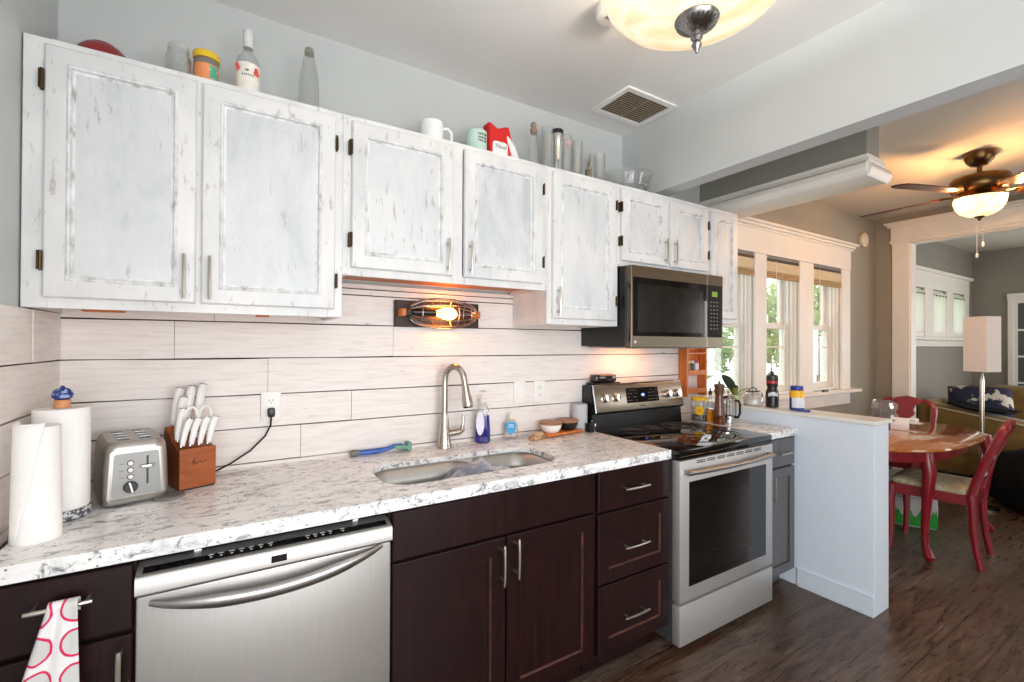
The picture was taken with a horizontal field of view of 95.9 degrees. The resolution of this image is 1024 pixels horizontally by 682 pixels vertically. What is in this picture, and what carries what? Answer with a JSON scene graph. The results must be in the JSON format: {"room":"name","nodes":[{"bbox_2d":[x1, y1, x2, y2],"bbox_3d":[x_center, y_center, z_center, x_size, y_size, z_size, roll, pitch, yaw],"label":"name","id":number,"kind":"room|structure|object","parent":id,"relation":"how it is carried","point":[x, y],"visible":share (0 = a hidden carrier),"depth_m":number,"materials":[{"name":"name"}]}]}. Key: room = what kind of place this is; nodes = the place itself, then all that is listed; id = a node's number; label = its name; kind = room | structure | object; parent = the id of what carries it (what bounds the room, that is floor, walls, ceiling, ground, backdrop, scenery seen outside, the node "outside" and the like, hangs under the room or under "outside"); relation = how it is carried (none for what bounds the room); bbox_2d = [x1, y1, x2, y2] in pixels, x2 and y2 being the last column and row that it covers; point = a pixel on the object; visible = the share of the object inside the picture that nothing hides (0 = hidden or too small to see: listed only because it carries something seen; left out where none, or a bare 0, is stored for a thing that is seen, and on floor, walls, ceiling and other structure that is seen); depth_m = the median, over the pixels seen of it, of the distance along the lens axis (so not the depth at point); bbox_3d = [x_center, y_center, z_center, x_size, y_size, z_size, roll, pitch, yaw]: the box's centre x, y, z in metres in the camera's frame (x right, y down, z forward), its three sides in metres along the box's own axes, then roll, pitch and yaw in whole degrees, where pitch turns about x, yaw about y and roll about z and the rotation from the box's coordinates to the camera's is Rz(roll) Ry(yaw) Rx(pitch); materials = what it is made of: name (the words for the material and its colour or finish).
{"room":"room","nodes":[
{"label":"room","id":0,"kind":"room"},
{"bbox_2d":[0,0,57,549],"bbox_3d":[-0.643,0.051,0.037,0.104,2.686,3.600,1,0,-32],"label":"wall","id":1,"kind":"structure","parent":0,"point":[36,17],"depth_m":1.21,"materials":[{"name":"grey paint"}]},
{"bbox_2d":[0,304,60,545],"bbox_3d":[-0.978,0.202,0.691,0.016,0.586,1.898,1,0,-32],"label":"wall","id":2,"kind":"structure","parent":0,"point":[31,336],"depth_m":1.22,"materials":[{"name":"beige tile"}]},
{"bbox_2d":[57,283,700,485],"bbox_3d":[-0.084,0.134,2.372,3.306,0.752,0.016,1,0,-32],"label":"wall","id":3,"kind":"structure","parent":0,"point":[89,380],"depth_m":1.96,"materials":[{"name":"white tile"}]},
{"bbox_2d":[260,391,280,420],"bbox_3d":[-0.950,0.256,1.820,0.072,0.116,0.009,1,0,-32],"label":"wall outlet","id":4,"kind":"object","parent":3,"relation":"attached to","point":[269,399],"visible":0.87,"depth_m":1.82,"materials":[{"name":"white plastic"}]},
{"bbox_2d":[394,298,479,328],"bbox_3d":[-0.319,-0.127,2.136,0.422,0.144,0.140,1,0,-32],"label":"wall sconce","id":5,"kind":"object","parent":3,"relation":"attached to","point":[436,315],"visible":1,"depth_m":2.12,"materials":[{"name":"black metal"}]},
{"bbox_2d":[406,308,436,317],"bbox_3d":[-0.416,-0.127,2.092,0.138,0.043,0.066,0,0,-32],"label":"socket","id":6,"kind":"object","parent":5,"relation":"attached to","point":[410,312],"depth_m":2.07,"materials":[{"name":"black plastic"}]},
{"bbox_2d":[514,381,525,402],"bbox_3d":[0.042,0.269,2.434,0.072,0.116,0.010,1,0,-32],"label":"light switch","id":7,"kind":"object","parent":3,"relation":"attached to","point":[519,386],"visible":1,"depth_m":2.43,"materials":[{"name":"white plastic"}]},
{"bbox_2d":[534,380,544,401],"bbox_3d":[0.150,0.272,2.501,0.072,0.116,0.009,1,0,-32],"label":"wall outlet","id":8,"kind":"object","parent":3,"relation":"attached to","point":[539,386],"visible":1,"depth_m":2.50,"materials":[{"name":"white plastic"}]},
{"bbox_2d":[679,348,706,396],"bbox_3d":[1.229,0.147,3.133,0.211,0.450,0.071,1,0,-32],"label":"spice shelf","id":9,"kind":"object","parent":3,"relation":"attached to","point":[685,354],"visible":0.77,"depth_m":3.11,"materials":[{"name":"orange wood"}]},
{"bbox_2d":[55,0,971,480],"bbox_3d":[2.393,0.090,4.000,9.400,2.686,0.142,1,0,-32],"label":"wall","id":10,"kind":"structure","parent":0,"point":[352,81],"depth_m":2.13,"materials":[{"name":"grey paint"}]},
{"bbox_2d":[20,32,342,320],"bbox_3d":[-1.035,-0.461,1.568,0.830,0.744,0.350,1,0,-32],"label":"upper cabinet","id":11,"kind":"object","parent":10,"relation":"attached to","point":[145,186],"visible":1,"depth_m":1.40,"materials":[{"name":"white wood"}]},
{"bbox_2d":[77,39,125,57],"bbox_3d":[-1.280,-0.878,1.446,0.160,0.091,0.159,1,0,-32],"label":"bowl","id":12,"kind":"object","parent":11,"relation":"on","point":[94,44],"visible":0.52,"depth_m":1.40,"materials":[{"name":"ceramic"}]},
{"bbox_2d":[193,48,219,81],"bbox_3d":[-1.052,-0.907,1.587,0.079,0.153,0.079,1,0,-32],"label":"jar","id":13,"kind":"object","parent":11,"relation":"on","point":[206,63],"visible":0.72,"depth_m":1.56,"materials":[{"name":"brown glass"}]},
{"bbox_2d":[235,28,259,91],"bbox_3d":[-0.946,-0.971,1.653,0.078,0.281,0.078,1,0,-32],"label":"liquor bottle","id":14,"kind":"object","parent":11,"relation":"on","point":[247,74],"visible":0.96,"depth_m":1.63,"materials":[{"name":"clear glass"}]},
{"bbox_2d":[342,114,546,295],"bbox_3d":[-0.292,-0.532,2.030,0.919,0.588,0.350,1,0,-32],"label":"upper cabinet","id":15,"kind":"object","parent":10,"relation":"attached to","point":[419,209],"visible":0.97,"depth_m":1.87,"materials":[{"name":"white wood"}]},
{"bbox_2d":[420,118,452,140],"bbox_3d":[-0.336,-0.889,2.031,0.136,0.128,0.100,1,0,-32],"label":"mug","id":16,"kind":"object","parent":15,"relation":"on","point":[433,127],"visible":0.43,"depth_m":1.98,"materials":[{"name":"white ceramic"}]},
{"bbox_2d":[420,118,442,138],"bbox_3d":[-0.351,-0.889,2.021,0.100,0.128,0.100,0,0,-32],"label":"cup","id":17,"kind":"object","parent":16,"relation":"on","point":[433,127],"depth_m":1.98,"materials":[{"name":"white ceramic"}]},
{"bbox_2d":[466,128,486,149],"bbox_3d":[-0.162,-0.893,2.151,0.098,0.140,0.127,0,0,9],"label":"mug","id":18,"kind":"object","parent":15,"relation":"on","point":[475,137],"visible":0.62,"depth_m":2.09,"materials":[{"name":"green ceramic"}]},
{"bbox_2d":[483,122,518,157],"bbox_3d":[-0.049,-0.921,2.200,0.166,0.197,0.089,1,0,-32],"label":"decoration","id":19,"kind":"object","parent":15,"relation":"on","point":[499,140],"visible":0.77,"depth_m":2.17,"materials":[{"name":"red fabric"}]},
{"bbox_2d":[513,166,617,327],"bbox_3d":[0.292,-0.449,2.391,0.455,0.744,0.350,1,0,-32],"label":"upper cabinet","id":20,"kind":"object","parent":10,"relation":"attached to","point":[582,210],"visible":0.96,"depth_m":2.26,"materials":[{"name":"white wood"}]},
{"bbox_2d":[551,128,562,168],"bbox_3d":[0.234,-0.954,2.384,0.062,0.269,0.062,1,0,-32],"label":"cocktail shaker","id":21,"kind":"object","parent":20,"relation":"on","point":[557,133],"visible":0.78,"depth_m":2.36,"materials":[{"name":"silver metal"}]},
{"bbox_2d":[617,184,709,274],"bbox_3d":[0.804,-0.603,2.709,0.748,0.428,0.350,1,0,-32],"label":"upper cabinet","id":22,"kind":"object","parent":10,"relation":"attached to","point":[655,230],"visible":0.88,"depth_m":2.56,"materials":[{"name":"white wood"}]},
{"bbox_2d":[581,264,722,347],"bbox_3d":[0.814,-0.172,2.689,0.781,0.426,0.390,1,0,-32],"label":"microwave","id":23,"kind":"object","parent":22,"relation":"attached to","point":[657,307],"visible":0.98,"depth_m":2.48,"materials":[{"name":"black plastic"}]},
{"bbox_2d":[707,207,737,324],"bbox_3d":[1.246,-0.461,2.998,0.306,0.704,0.323,1,0,-32],"label":"upper cabinet","id":24,"kind":"object","parent":10,"relation":"attached to","point":[723,232],"visible":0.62,"depth_m":2.87,"materials":[{"name":"white wood"}]},
{"bbox_2d":[707,266,751,399],"bbox_3d":[1.579,-0.113,3.503,0.590,1.112,0.150,1,0,-32],"label":"window","id":25,"kind":"structure","parent":10,"relation":"in","point":[742,346],"depth_m":3.61,"materials":[{"name":"white paint"}]},
{"bbox_2d":[738,252,754,275],"bbox_3d":[1.628,-0.436,3.429,0.586,0.464,0.037,1,0,-32],"label":"bamboo blind","id":26,"kind":"object","parent":25,"relation":"attached to","point":[744,260],"visible":0.27,"depth_m":3.52,"materials":[{"name":"brown wood"}]},
{"bbox_2d":[701,216,861,408],"bbox_3d":[2.343,-0.171,3.856,2.360,1.517,0.095,1,0,-32],"label":"trim","id":27,"kind":"structure","parent":10,"relation":"attached to","point":[762,238],"depth_m":3.95,"materials":[{"name":"white paint"}]},
{"bbox_2d":[767,271,796,394],"bbox_3d":[2.184,-0.107,3.878,0.501,1.112,0.150,1,0,-32],"label":"window","id":28,"kind":"structure","parent":10,"relation":"in","point":[786,323],"depth_m":3.97,"materials":[{"name":"white paint"}]},
{"bbox_2d":[767,258,798,315],"bbox_3d":[2.233,-0.431,3.804,0.497,0.464,0.037,1,0,-32],"label":"bamboo blind","id":29,"kind":"object","parent":28,"relation":"attached to","point":[780,269],"visible":0.93,"depth_m":3.79,"materials":[{"name":"brown wood"}]},
{"bbox_2d":[814,279,838,390],"bbox_3d":[2.818,-0.102,4.270,0.518,1.112,0.150,1,0,-32],"label":"window","id":30,"kind":"structure","parent":10,"relation":"in","point":[829,321],"depth_m":4.36,"materials":[{"name":"white paint"}]},
{"bbox_2d":[814,266,840,318],"bbox_3d":[2.866,-0.425,4.197,0.514,0.464,0.037,1,0,-32],"label":"bamboo blind","id":31,"kind":"object","parent":30,"relation":"attached to","point":[820,273],"visible":0.97,"depth_m":4.18,"materials":[{"name":"brown wood"}]},
{"bbox_2d":[916,288,924,332],"bbox_3d":[4.691,-0.357,5.330,0.378,0.515,0.018,1,0,-32],"label":"cafe curtain","id":32,"kind":"object","parent":10,"relation":"hanging from","point":[919,293],"visible":0.65,"depth_m":5.34,"materials":[{"name":"white fabric"}]},
{"bbox_2d":[934,291,945,333],"bbox_3d":[5.273,-0.352,5.690,0.468,0.515,0.018,1,0,-32],"label":"cafe curtain","id":33,"kind":"object","parent":10,"relation":"hanging from","point":[939,299],"visible":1,"depth_m":5.70,"materials":[{"name":"white fabric"}]},
{"bbox_2d":[916,265,973,346],"bbox_3d":[5.327,-0.392,5.679,2.150,0.920,0.100,1,0,-32],"label":"trim","id":34,"kind":"structure","parent":10,"relation":"attached to","point":[929,279],"depth_m":5.64,"materials":[{"name":"white paint"}]},
{"bbox_2d":[953,295,963,333],"bbox_3d":[5.855,-0.346,6.051,0.458,0.515,0.018,1,0,-32],"label":"cafe curtain","id":35,"kind":"object","parent":10,"relation":"hanging from","point":[958,302],"visible":0.97,"depth_m":6.06,"materials":[{"name":"white fabric"}]},
{"bbox_2d":[212,0,1023,252],"bbox_3d":[4.479,-1.272,3.216,12.100,0.050,3.600,1,0,-32],"label":"ceiling","id":36,"kind":"structure","parent":0,"point":[552,56],"depth_m":2.11,"materials":[{"name":"paint"}]},
{"bbox_2d":[595,0,612,26],"bbox_3d":[0.383,-1.255,1.766,0.132,0.042,0.132,1,0,-32],"label":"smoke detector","id":37,"kind":"object","parent":36,"relation":"attached to","point":[601,16],"visible":0.3,"depth_m":1.76,"materials":[{"name":"white plastic"}]},
{"bbox_2d":[592,85,676,126],"bbox_3d":[0.663,-1.265,2.507,0.365,0.010,0.275,1,0,-32],"label":"ceiling vent","id":38,"kind":"object","parent":36,"relation":"in","point":[633,106],"visible":1,"depth_m":2.50,"materials":[{"name":"white plastic"}]},
{"bbox_2d":[602,0,775,53],"bbox_3d":[0.590,-1.097,1.474,0.606,0.360,0.606,1,0,-32],"label":"ceiling light","id":39,"kind":"object","parent":36,"relation":"attached to","point":[661,25],"visible":1,"depth_m":1.48,"materials":[{"name":"glass"}]},
{"bbox_2d":[860,148,1023,257],"bbox_3d":[3.095,-0.903,3.121,1.311,0.702,1.261,1,0,-32],"label":"ceiling fan","id":40,"kind":"object","parent":36,"relation":"hanging from","point":[979,194],"visible":1,"depth_m":3.00,"materials":[{"name":"brown metal"}]},
{"bbox_2d":[700,126,878,201],"bbox_3d":[1.653,-1.105,2.876,0.150,0.316,1.000,1,0,-32],"label":"wall","id":41,"kind":"structure","parent":0,"point":[866,141],"depth_m":2.70,"materials":[{"name":"grey paint"}]},
{"bbox_2d":[699,153,891,218],"bbox_3d":[1.663,-0.913,2.856,0.282,0.128,1.041,1,0,-32],"label":"trim","id":42,"kind":"structure","parent":41,"relation":"attached to","point":[862,171],"depth_m":2.66,"materials":[{"name":"white paint"}]},
{"bbox_2d":[701,404,888,617],"bbox_3d":[1.663,0.930,2.855,0.175,0.985,1.033,1,0,-32],"label":"wall","id":43,"kind":"structure","parent":0,"point":[841,469],"depth_m":2.50,"materials":[{"name":"white paint"}]},
{"bbox_2d":[700,399,891,425],"bbox_3d":[1.668,0.427,2.852,0.193,0.022,1.044,1,0,-32],"label":"trim","id":44,"kind":"structure","parent":43,"relation":"on","point":[842,417],"depth_m":2.63,"materials":[{"name":"white paint"}]},
{"bbox_2d":[722,375,750,402],"bbox_3d":[1.498,0.321,3.091,0.142,0.189,0.133,1,0,-32],"label":"potted plant","id":45,"kind":"object","parent":44,"relation":"on","point":[728,381],"visible":0.92,"depth_m":3.10,"materials":[{"name":"green plant"}]},
{"bbox_2d":[765,371,778,407],"bbox_3d":[1.639,0.302,2.907,0.077,0.227,0.076,1,0,-32],"label":"bottle","id":46,"kind":"object","parent":44,"relation":"on","point":[772,393],"visible":1,"depth_m":2.88,"materials":[{"name":"black plastic"}]},
{"bbox_2d":[789,385,804,409],"bbox_3d":[1.717,0.343,2.781,0.079,0.145,0.079,1,0,-32],"label":"jar","id":47,"kind":"object","parent":44,"relation":"on","point":[796,393],"visible":0.95,"depth_m":2.75,"materials":[{"name":"blue plastic"}]},
{"bbox_2d":[797,567,874,617],"bbox_3d":[1.755,1.367,2.522,0.012,0.108,0.376,1,0,-32],"label":"baseboard","id":48,"kind":"structure","parent":43,"relation":"attached to","point":[856,600],"depth_m":2.50,"materials":[{"name":"white paint"}]},
{"bbox_2d":[568,467,1023,681],"bbox_3d":[4.466,1.469,3.199,12.100,0.060,3.600,1,0,-32],"label":"floor","id":49,"kind":"structure","parent":0,"point":[946,619],"depth_m":2.25,"materials":[{"name":"brown wood"}]},
{"bbox_2d":[0,558,146,681],"bbox_3d":[-1.178,0.963,1.283,0.274,0.871,0.674,1,0,-32],"label":"base cabinet","id":50,"kind":"object","parent":49,"relation":"on","point":[107,613],"visible":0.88,"depth_m":1.06,"materials":[{"name":"brown wood"}]},
{"bbox_2d":[22,596,80,681],"bbox_3d":[-1.025,0.769,0.988,0.161,0.398,0.035,1,0,-35],"label":"hand towel","id":51,"kind":"object","parent":50,"relation":"hanging from","point":[54,657],"visible":1,"depth_m":1.00,"materials":[{"name":"white fabric"}]},
{"bbox_2d":[134,514,392,681],"bbox_3d":[-0.787,0.965,1.500,0.616,0.872,0.697,1,0,-32],"label":"dishwasher","id":52,"kind":"object","parent":49,"relation":"on","point":[311,604],"visible":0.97,"depth_m":1.24,"materials":[{"name":"silver metal"}]},
{"bbox_2d":[146,514,379,559],"bbox_3d":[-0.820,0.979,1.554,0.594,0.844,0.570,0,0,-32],"label":"control panel","id":53,"kind":"object","parent":52,"relation":"in","point":[378,515],"depth_m":1.29,"materials":[{"name":"black plastic"}]},
{"bbox_2d":[380,474,593,681],"bbox_3d":[-0.176,0.971,1.905,0.845,0.871,0.674,1,0,-32],"label":"base cabinet","id":54,"kind":"object","parent":49,"relation":"on","point":[498,586],"visible":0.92,"depth_m":1.63,"materials":[{"name":"brown wood"}]},
{"bbox_2d":[0,431,670,585],"bbox_3d":[-0.364,0.512,1.812,2.176,0.040,0.640,1,0,-32],"label":"countertop","id":55,"kind":"structure","parent":54,"relation":"on","point":[251,502],"depth_m":1.44,"materials":[{"name":"stone"}]},
{"bbox_2d":[8,422,62,546],"bbox_3d":[-1.163,0.341,1.129,0.093,0.286,0.091,1,0,-32],"label":"paper towel roll","id":56,"kind":"object","parent":55,"relation":"on","point":[35,503],"visible":1,"depth_m":1.10,"materials":[{"name":"white paper"}]},
{"bbox_2d":[31,385,92,522],"bbox_3d":[-1.241,0.303,1.272,0.128,0.362,0.128,1,0,-32],"label":"paper towel holder","id":57,"kind":"object","parent":55,"relation":"on","point":[75,420],"visible":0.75,"depth_m":1.25,"materials":[{"name":"paper"}]},
{"bbox_2d":[93,428,167,506],"bbox_3d":[-1.207,0.391,1.462,0.282,0.189,0.162,0,0,44],"label":"toaster","id":58,"kind":"object","parent":55,"relation":"on","point":[131,465],"visible":1,"depth_m":1.38,"materials":[{"name":"metal"}]},
{"bbox_2d":[164,426,215,490],"bbox_3d":[-1.100,0.390,1.575,0.161,0.193,0.104,0,0,38],"label":"knife block","id":59,"kind":"object","parent":55,"relation":"on","point":[189,467],"visible":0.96,"depth_m":1.53,"materials":[{"name":"brown wood"}]},
{"bbox_2d":[170,387,184,425],"bbox_3d":[-1.161,0.226,1.601,0.019,0.134,0.063,0,0,-7],"label":"knife","id":60,"kind":"object","parent":59,"relation":"in","point":[179,391],"visible":0.8,"depth_m":1.59,"materials":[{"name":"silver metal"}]},
{"bbox_2d":[174,408,186,441],"bbox_3d":[-1.112,0.282,1.551,0.019,0.114,0.058,0,0,-7],"label":"knife","id":61,"kind":"object","parent":59,"relation":"in","point":[180,420],"visible":0.91,"depth_m":1.54,"materials":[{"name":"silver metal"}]},
{"bbox_2d":[349,441,411,456],"bbox_3d":[-0.572,0.472,2.017,0.263,0.040,0.048,0,0,-31],"label":"dish brush","id":62,"kind":"object","parent":55,"relation":"on","point":[408,445],"visible":1,"depth_m":2.02,"materials":[{"name":"blue plastic"}]},
{"bbox_2d":[437,364,472,448],"bbox_3d":[-0.263,0.299,2.122,0.133,0.389,0.153,1,0,-32],"label":"faucet","id":63,"kind":"object","parent":55,"relation":"on","point":[444,442],"visible":1,"depth_m":2.12,"materials":[{"name":"silver metal"}]},
{"bbox_2d":[374,452,552,484],"bbox_3d":[-0.176,0.621,1.861,0.777,0.214,0.344,1,0,-32],"label":"double sink","id":64,"kind":"object","parent":55,"relation":"in","point":[422,473],"visible":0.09,"depth_m":1.96,"materials":[{"name":"metal"}]},
{"bbox_2d":[444,457,509,478],"bbox_3d":[-0.126,0.530,1.880,0.285,0.090,0.216,1,0,-32],"label":"cloth","id":65,"kind":"object","parent":64,"relation":"on","point":[480,465],"visible":0.62,"depth_m":1.85,"materials":[{"name":"white fabric"}]},
{"bbox_2d":[475,394,489,442],"bbox_3d":[-0.144,0.379,2.265,0.076,0.232,0.054,0,0,-4],"label":"dish soap bottle","id":66,"kind":"object","parent":55,"relation":"on","point":[482,425],"visible":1,"depth_m":2.24,"materials":[{"name":"blue plastic"}]},
{"bbox_2d":[540,428,582,437],"bbox_3d":[0.248,0.490,2.472,0.290,0.018,0.100,1,0,-40],"label":"wooden tray","id":67,"kind":"object","parent":55,"relation":"on","point":[576,430],"visible":0.43,"depth_m":2.44,"materials":[{"name":"orange wood"}]},
{"bbox_2d":[540,420,561,432],"bbox_3d":[0.206,0.452,2.436,0.120,0.056,0.120,1,0,-32],"label":"lidded bowl","id":68,"kind":"object","parent":67,"relation":"on","point":[548,426],"visible":1,"depth_m":2.40,"materials":[{"name":"white ceramic"}]},
{"bbox_2d":[572,403,587,430],"bbox_3d":[0.379,0.426,2.593,0.089,0.149,0.089,1,0,-32],"label":"smart speaker","id":69,"kind":"object","parent":55,"relation":"on","point":[579,410],"visible":0.75,"depth_m":2.56},
{"bbox_2d":[581,459,668,674],"bbox_3d":[0.377,0.976,2.248,0.452,0.871,0.672,1,0,-32],"label":"base cabinet","id":70,"kind":"object","parent":49,"relation":"on","point":[631,512],"visible":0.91,"depth_m":1.98,"materials":[{"name":"brown wood"}]},
{"bbox_2d":[582,380,775,647],"bbox_3d":[0.912,0.833,2.545,0.760,1.168,0.728,1,0,-32],"label":"electric range","id":71,"kind":"object","parent":49,"relation":"on","point":[720,496],"visible":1,"depth_m":2.30,"materials":[{"name":"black metal"}]},
{"bbox_2d":[586,374,619,383],"bbox_3d":[0.533,0.220,2.692,0.198,0.052,0.076,1,0,-32],"label":"butter dish","id":72,"kind":"object","parent":71,"relation":"on","point":[594,378],"visible":1,"depth_m":2.66,"materials":[{"name":"black metal"}]},
{"bbox_2d":[596,420,771,460],"bbox_3d":[0.925,0.523,2.528,0.760,0.045,0.579,0,0,-32],"label":"cooktop","id":73,"kind":"object","parent":71,"relation":"in","point":[687,440],"depth_m":2.42,"materials":[{"name":"black glass"}]},
{"bbox_2d":[655,443,775,642],"bbox_3d":[0.912,0.974,2.544,0.756,0.884,0.728,0,0,-32],"label":"oven","id":74,"kind":"object","parent":71,"relation":"in","point":[720,497],"depth_m":2.22,"materials":[{"name":"silver glass"}]},
{"bbox_2d":[770,436,793,582],"bbox_3d":[1.358,0.985,2.855,0.304,0.871,0.673,1,0,-32],"label":"base cabinet","id":75,"kind":"object","parent":49,"relation":"on","point":[782,469],"visible":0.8,"depth_m":2.62,"materials":[{"name":"wood"}]},
{"bbox_2d":[681,414,797,439],"bbox_3d":[1.356,0.527,2.875,0.328,0.040,0.644,1,0,-32],"label":"countertop","id":76,"kind":"structure","parent":75,"relation":"on","point":[777,431],"depth_m":2.70,"materials":[{"name":"stone"}]},
{"bbox_2d":[690,396,707,421],"bbox_3d":[1.188,0.432,2.932,0.118,0.149,0.112,1,0,-32],"label":"lidded jar","id":77,"kind":"object","parent":76,"relation":"on","point":[699,417],"visible":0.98,"depth_m":2.90,"materials":[{"name":"clear glass"}]},
{"bbox_2d":[713,381,725,424],"bbox_3d":[1.262,0.374,2.810,0.070,0.264,0.070,1,0,-32],"label":"pepper mill","id":78,"kind":"object","parent":76,"relation":"on","point":[719,412],"visible":1,"depth_m":2.79,"materials":[{"name":"brown wood"}]},
{"bbox_2d":[723,391,740,423],"bbox_3d":[1.337,0.406,2.837,0.090,0.200,0.119,0,0,1],"label":"press","id":79,"kind":"object","parent":76,"relation":"on","point":[730,419],"visible":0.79,"depth_m":2.81,"materials":[{"name":"clear glass"}]},
{"bbox_2d":[876,396,937,468],"bbox_3d":[3.384,0.970,4.077,0.597,0.942,0.470,1,0,-32],"label":"dining chair","id":80,"kind":"object","parent":49,"relation":"on","point":[906,404],"visible":0.14,"depth_m":4.17,"materials":[{"name":"paint"}]},
{"bbox_2d":[889,469,937,529],"bbox_3d":[3.106,1.229,3.626,0.347,0.409,0.153,0,0,30],"label":"sack","id":81,"kind":"object","parent":49,"relation":"on","point":[915,502],"visible":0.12,"depth_m":3.55,"materials":[{"name":"green plastic"}]},
{"bbox_2d":[895,508,937,529],"bbox_3d":[3.069,1.352,3.562,0.330,0.140,0.001,0,0,30],"label":"print","id":82,"kind":"object","parent":81,"relation":"attached to","point":[913,521],"depth_m":3.54},
{"bbox_2d":[888,418,995,561],"bbox_3d":[2.840,1.058,3.540,1.600,0.751,1.030,1,0,-32],"label":"dining table","id":83,"kind":"object","parent":49,"relation":"on","point":[927,443],"visible":0.41,"depth_m":3.03,"materials":[{"name":"brown wood"}]},
{"bbox_2d":[889,419,1015,570],"bbox_3d":[2.963,0.962,3.129,0.470,0.942,0.597,1,0,-38],"label":"dining chair","id":84,"kind":"object","parent":49,"relation":"on","point":[971,493],"visible":0.96,"depth_m":3.04,"materials":[{"name":"paint"}]},
{"bbox_2d":[891,468,971,494],"bbox_3d":[2.916,0.958,3.190,0.400,0.048,0.395,1,0,-38],"label":"seat cushion","id":85,"kind":"object","parent":84,"relation":"on","point":[908,478],"depth_m":3.11,"materials":[{"name":"beige fabric"}]},
{"bbox_2d":[918,396,1023,475],"bbox_3d":[5.526,1.050,4.275,1.010,0.799,2.550,1,0,-32],"label":"sofa","id":86,"kind":"object","parent":49,"relation":"on","point":[967,463],"visible":0.23,"depth_m":4.74,"materials":[{"name":"yellow fabric"}]},
{"bbox_2d":[948,386,1015,417],"bbox_3d":[5.065,0.678,4.996,0.504,0.355,0.399,0,0,43],"label":"throw pillow","id":87,"kind":"object","parent":86,"relation":"on","point":[995,397],"visible":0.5,"depth_m":4.96,"materials":[{"name":"blue fabric"}]},
{"bbox_2d":[946,400,1021,414],"bbox_3d":[4.843,0.683,4.747,0.303,0.091,0.492,1,0,-32],"label":"throw blanket","id":88,"kind":"object","parent":86,"relation":"on","point":[962,404],"visible":0.87,"depth_m":4.75,"materials":[{"name":"fabric"}]},
{"bbox_2d":[963,316,1000,512],"bbox_3d":[4.050,0.616,3.977,0.220,1.650,0.220,1,0,-32],"label":"floor lamp","id":89,"kind":"object","parent":49,"relation":"on","point":[981,334],"visible":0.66,"depth_m":3.93,"materials":[{"name":"silver metal"}]},
{"bbox_2d":[989,448,1023,508],"bbox_3d":[4.594,1.164,3.888,0.892,0.555,0.880,1,0,-32],"label":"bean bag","id":90,"kind":"object","parent":49,"relation":"on","point":[1007,481],"visible":0.83,"depth_m":3.91,"materials":[{"name":"black fabric"}]},
{"bbox_2d":[991,385,1023,419],"bbox_3d":[6.606,1.000,4.915,0.900,0.880,2.460,1,0,-32],"label":"loveseat","id":91,"kind":"object","parent":49,"relation":"on","point":[1017,391],"visible":0.03,"depth_m":5.69,"materials":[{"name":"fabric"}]},
{"bbox_2d":[622,0,1023,195],"bbox_3d":[1.624,-1.063,1.446,0.105,0.419,3.400,1,0,-32],"label":"wall header","id":92,"kind":"structure","parent":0,"point":[892,60],"depth_m":1.85,"materials":[{"name":"grey paint"}]},
{"bbox_2d":[875,193,1023,468],"bbox_3d":[4.693,0.098,3.344,0.120,2.686,3.400,1,0,-32],"label":"wall","id":93,"kind":"structure","parent":0,"point":[883,248],"depth_m":4.69,"materials":[{"name":"beige paint"}]},
{"bbox_2d":[884,199,1023,469],"bbox_3d":[4.616,0.128,3.408,0.185,2.625,3.030,1,0,-32],"label":"trim","id":94,"kind":"structure","parent":93,"relation":"attached to","point":[905,234],"depth_m":4.52,"materials":[{"name":"white paint"}]},
{"bbox_2d":[972,246,1023,386],"bbox_3d":[7.286,0.120,4.950,0.120,2.686,3.400,1,0,-32],"label":"wall","id":95,"kind":"structure","parent":0,"point":[996,274],"depth_m":6.16,"materials":[{"name":"grey paint"}]},
{"bbox_2d":[1007,293,1023,384],"bbox_3d":[6.801,0.422,5.576,0.039,2.085,1.135,1,0,-32],"label":"trim","id":96,"kind":"structure","parent":95,"relation":"attached to","point":[1010,297],"depth_m":6.02,"materials":[{"name":"white paint"}]},
{"bbox_2d":[1014,299,1023,385],"bbox_3d":[6.798,0.461,5.585,0.025,2.003,0.995,1,0,-32],"label":"door","id":97,"kind":"structure","parent":95,"relation":"in","point":[1018,303],"depth_m":5.97,"materials":[{"name":"white paint"}]},
{"label":"outside","id":98,"kind":"structure","parent":0,"visible":0},
{"bbox_3d":[0.694,2.120,11.271,18.000,0.100,13.700,1,0,-32],"label":"ground","id":99,"kind":"structure","parent":98,"visible":0},
{"bbox_2d":[707,331,733,378],"bbox_3d":[2.827,0.849,6.757,0.909,2.412,0.904,1,0,-32],"label":"leafy tree","id":100,"kind":"object","parent":99,"relation":"on","point":[716,357],"visible":0.23,"depth_m":6.54,"materials":[{"name":"green plant"}]},
{"bbox_2d":[724,282,821,374],"bbox_3d":[4.371,0.531,7.825,1.580,3.076,1.544,1,0,-32],"label":"leafy tree","id":101,"kind":"object","parent":99,"relation":"on","point":[771,301],"visible":0.2,"depth_m":7.57,"materials":[{"name":"green plant"}]},
{"bbox_2d":[814,285,821,381],"bbox_3d":[6.168,0.387,9.313,1.257,3.399,1.289,0,0,37],"label":"leafy tree","id":102,"kind":"object","parent":99,"relation":"on","point":[816,290],"visible":0.06,"depth_m":9.29,"materials":[{"name":"green plant"}]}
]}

